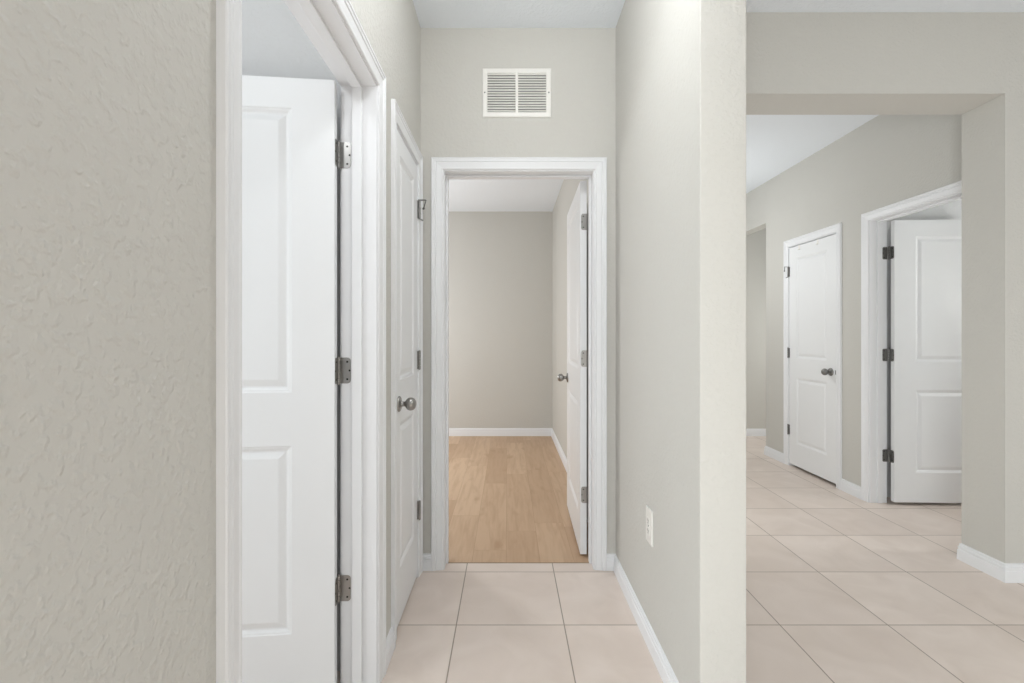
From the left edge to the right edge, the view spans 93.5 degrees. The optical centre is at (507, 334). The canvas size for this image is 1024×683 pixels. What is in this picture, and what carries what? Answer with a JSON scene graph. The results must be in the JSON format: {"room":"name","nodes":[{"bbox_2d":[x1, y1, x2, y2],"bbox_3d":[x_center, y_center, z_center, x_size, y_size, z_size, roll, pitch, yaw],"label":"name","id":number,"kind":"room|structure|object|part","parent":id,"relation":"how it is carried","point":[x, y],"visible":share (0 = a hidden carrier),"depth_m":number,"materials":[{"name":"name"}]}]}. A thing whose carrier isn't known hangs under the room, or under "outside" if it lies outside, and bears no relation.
{"room":"home hallway","nodes":[
{"label":"home hallway","id":0,"kind":"room"},
{"bbox_2d":[0,0,419,682],"bbox_3d":[-0.511,-0.187,-0.258,0.120,2.794,5.485,0,0,0],"label":"wall","id":1,"kind":"structure","parent":0,"point":[108,107],"depth_m":0.55,"materials":[{"name":"grey paint"}]},
{"bbox_2d":[216,0,385,682],"bbox_3d":[-0.928,0.144,1.234,0.987,2.132,0.978,0,0,0],"label":"door","id":2,"kind":"structure","parent":1,"relation":"in","point":[279,154],"depth_m":1.60,"materials":[{"name":"white paint"},{"name":"satin nickel"}]},
{"bbox_3d":[-0.580,0.144,1.234,0.016,2.132,0.978,0,0,0],"label":"casing","id":3,"kind":"part","parent":2,"relation":"part of","materials":[{"name":"white wood"}]},
{"bbox_2d":[386,627,394,670],"bbox_3d":[-0.444,1.168,1.791,0.014,0.084,0.136,0,0,0],"label":"baseboard","id":4,"kind":"structure","parent":1,"relation":"attached to","point":[390,643],"depth_m":1.80,"materials":[{"name":"white wood"}]},
{"bbox_2d":[391,99,426,647],"bbox_3d":[-0.483,0.149,2.163,0.209,2.122,0.607,0,0,0],"label":"door","id":5,"kind":"structure","parent":1,"relation":"in","point":[407,208],"depth_m":2.13,"materials":[{"name":"white paint"},{"name":"satin nickel"}]},
{"bbox_3d":[-0.415,0.285,1.990,0.072,0.065,0.065,0,0,0],"label":"knob","id":6,"kind":"part","parent":5,"relation":"part of","materials":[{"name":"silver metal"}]},
{"bbox_2d":[242,0,339,670],"bbox_3d":[-1.586,-0.187,1.788,2.029,2.794,0.105,0,0,0],"label":"wall","id":7,"kind":"structure","parent":0,"point":[274,43],"depth_m":1.74,"materials":[{"name":"white paint"}]},
{"bbox_2d":[449,179,563,211],"bbox_3d":[-1.060,-1.582,4.247,3.320,0.204,3.259,0,0,0],"label":"ceiling","id":8,"kind":"structure","parent":0,"point":[465,195],"depth_m":5.11,"materials":[{"name":"white paint"}]},
{"bbox_2d":[420,28,615,553],"bbox_3d":[-1.082,-0.187,2.551,3.276,2.794,0.133,0,0,0],"label":"wall","id":9,"kind":"structure","parent":0,"point":[581,61],"depth_m":2.48,"materials":[{"name":"grey paint"}]},
{"bbox_2d":[423,554,430,570],"bbox_3d":[-0.416,1.169,2.478,0.044,0.083,0.014,0,0,0],"label":"baseboard","id":10,"kind":"structure","parent":9,"relation":"attached to","point":[426,557],"depth_m":2.47,"materials":[{"name":"white wood"}]},
{"bbox_2d":[482,68,550,117],"bbox_3d":[0.045,-1.247,2.480,0.354,0.252,0.010,0,0,0],"label":"air vent","id":11,"kind":"object","parent":9,"relation":"in","point":[506,92],"visible":1,"depth_m":2.48,"materials":[{"name":"white metal"}]},
{"bbox_2d":[431,157,606,570],"bbox_3d":[0.064,0.149,2.934,0.916,2.122,0.931,0,0,0],"label":"door","id":12,"kind":"structure","parent":9,"relation":"in","point":[594,169],"depth_m":2.48,"materials":[{"name":"white paint"},{"name":"satin nickel"}]},
{"bbox_3d":[0.378,0.295,3.334,0.073,0.065,0.065,0,0,0],"label":"knob","id":13,"kind":"part","parent":12,"relation":"part of","materials":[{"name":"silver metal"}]},
{"bbox_2d":[449,212,765,428],"bbox_3d":[0.990,-0.187,5.837,7.420,2.794,0.120,0,0,0],"label":"wall","id":14,"kind":"structure","parent":0,"point":[500,263],"depth_m":5.78,"materials":[{"name":"grey paint"}]},
{"bbox_2d":[746,429,765,435],"bbox_3d":[2.645,1.167,4.184,3.910,0.087,3.186,0,0,0],"label":"baseboard","id":15,"kind":"structure","parent":14,"relation":"attached to","point":[749,432],"depth_m":5.76,"materials":[{"name":"white wood"}]},
{"bbox_2d":[552,0,745,682],"bbox_3d":[0.611,-0.187,3.584,0.159,2.834,4.385,0,0,0],"label":"wall","id":16,"kind":"structure","parent":0,"point":[681,64],"depth_m":1.54,"materials":[{"name":"grey paint"}]},
{"bbox_2d":[449,428,587,520],"bbox_3d":[-1.034,1.164,4.272,3.131,0.092,3.009,0,0,0],"label":"baseboard","id":17,"kind":"structure","parent":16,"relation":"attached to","point":[452,431],"depth_m":5.76,"materials":[{"name":"white wood"}]},
{"bbox_2d":[607,554,678,682],"bbox_3d":[0.606,1.169,1.931,0.198,0.083,1.108,0,0,0],"label":"baseboard","id":18,"kind":"structure","parent":16,"relation":"attached to","point":[664,668],"depth_m":1.94,"materials":[{"name":"white wood"}]},
{"bbox_2d":[646,505,652,546],"bbox_3d":[0.551,0.745,1.881,0.010,0.134,0.078,0,0,0],"label":"wall outlet","id":19,"kind":"object","parent":16,"relation":"attached to","point":[649,514],"visible":1,"depth_m":1.87,"materials":[{"name":"white plastic"}]},
{"bbox_2d":[337,436,1023,682],"bbox_3d":[1.290,1.250,1.329,8.020,0.080,8.897,0,0,0],"label":"floor","id":20,"kind":"structure","parent":0,"point":[842,587],"depth_m":2.24,"materials":[{"name":"beige tile"}]},
{"bbox_2d":[448,562,588,562],"bbox_3d":[0.057,1.210,2.557,0.769,0.003,0.006,0,0,0],"label":"threshold","id":21,"kind":"object","parent":20,"relation":"on","point":[448,562],"visible":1,"depth_m":2.56,"materials":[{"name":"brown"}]},
{"bbox_2d":[413,0,1023,193],"bbox_3d":[1.290,-1.615,1.379,8.020,0.137,8.997,0,0,0],"label":"ceiling","id":22,"kind":"structure","parent":0,"point":[430,13],"depth_m":2.41,"materials":[{"name":"white paint"}]},
{"bbox_2d":[746,115,961,485],"bbox_3d":[2.670,-0.187,4.184,0.120,2.794,3.186,0,0,0],"label":"wall","id":23,"kind":"structure","parent":0,"point":[886,160],"depth_m":3.69,"materials":[{"name":"grey paint"}]},
{"bbox_2d":[764,446,782,462],"bbox_3d":[2.663,1.165,4.712,0.134,0.090,0.350,0,0,0],"label":"baseboard","id":24,"kind":"structure","parent":23,"relation":"attached to","point":[768,451],"depth_m":4.71,"materials":[{"name":"white wood"}]},
{"bbox_2d":[783,223,841,489],"bbox_3d":[2.642,0.166,4.150,0.209,2.088,0.774,0,0,0],"label":"door","id":25,"kind":"structure","parent":23,"relation":"in","point":[812,274],"depth_m":4.12,"materials":[{"name":"white paint"},{"name":"dark nickel"}]},
{"bbox_3d":[2.574,0.298,3.894,0.072,0.065,0.065,0,0,0],"label":"knob","id":26,"kind":"part","parent":25,"relation":"part of","materials":[{"name":"silver metal"}]},
{"bbox_2d":[840,479,860,498],"bbox_3d":[2.603,1.165,3.651,0.014,0.090,0.223,0,0,0],"label":"baseboard","id":27,"kind":"structure","parent":23,"relation":"attached to","point":[846,486],"depth_m":3.65,"materials":[{"name":"white wood"}]},
{"bbox_2d":[861,180,961,502],"bbox_3d":[3.061,0.162,3.082,0.936,2.096,0.916,0,0,0],"label":"door","id":28,"kind":"structure","parent":23,"relation":"in","point":[925,353],"depth_m":3.42,"materials":[{"name":"white paint"},{"name":"dark nickel"}]},
{"bbox_2d":[746,12,1023,562],"bbox_3d":[2.995,-0.187,2.478,4.610,2.794,0.227,0,0,0],"label":"wall","id":29,"kind":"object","parent":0,"point":[970,65],"visible":0.71,"depth_m":2.36,"materials":[{"name":"grey paint"}]},
{"bbox_2d":[956,543,1023,582],"bbox_3d":[3.813,1.165,2.487,2.774,0.090,0.274,0,0,0],"label":"baseboard","id":30,"kind":"object","parent":29,"relation":"attached to","point":[1004,572],"visible":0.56,"depth_m":2.42,"materials":[{"name":"white wood"}]},
{"bbox_2d":[887,199,961,496],"bbox_3d":[3.665,-0.187,3.650,1.870,2.794,0.100,0,0,0],"label":"wall","id":31,"kind":"structure","parent":0,"point":[952,210],"depth_m":3.60,"materials":[{"name":"white paint"}]}
]}

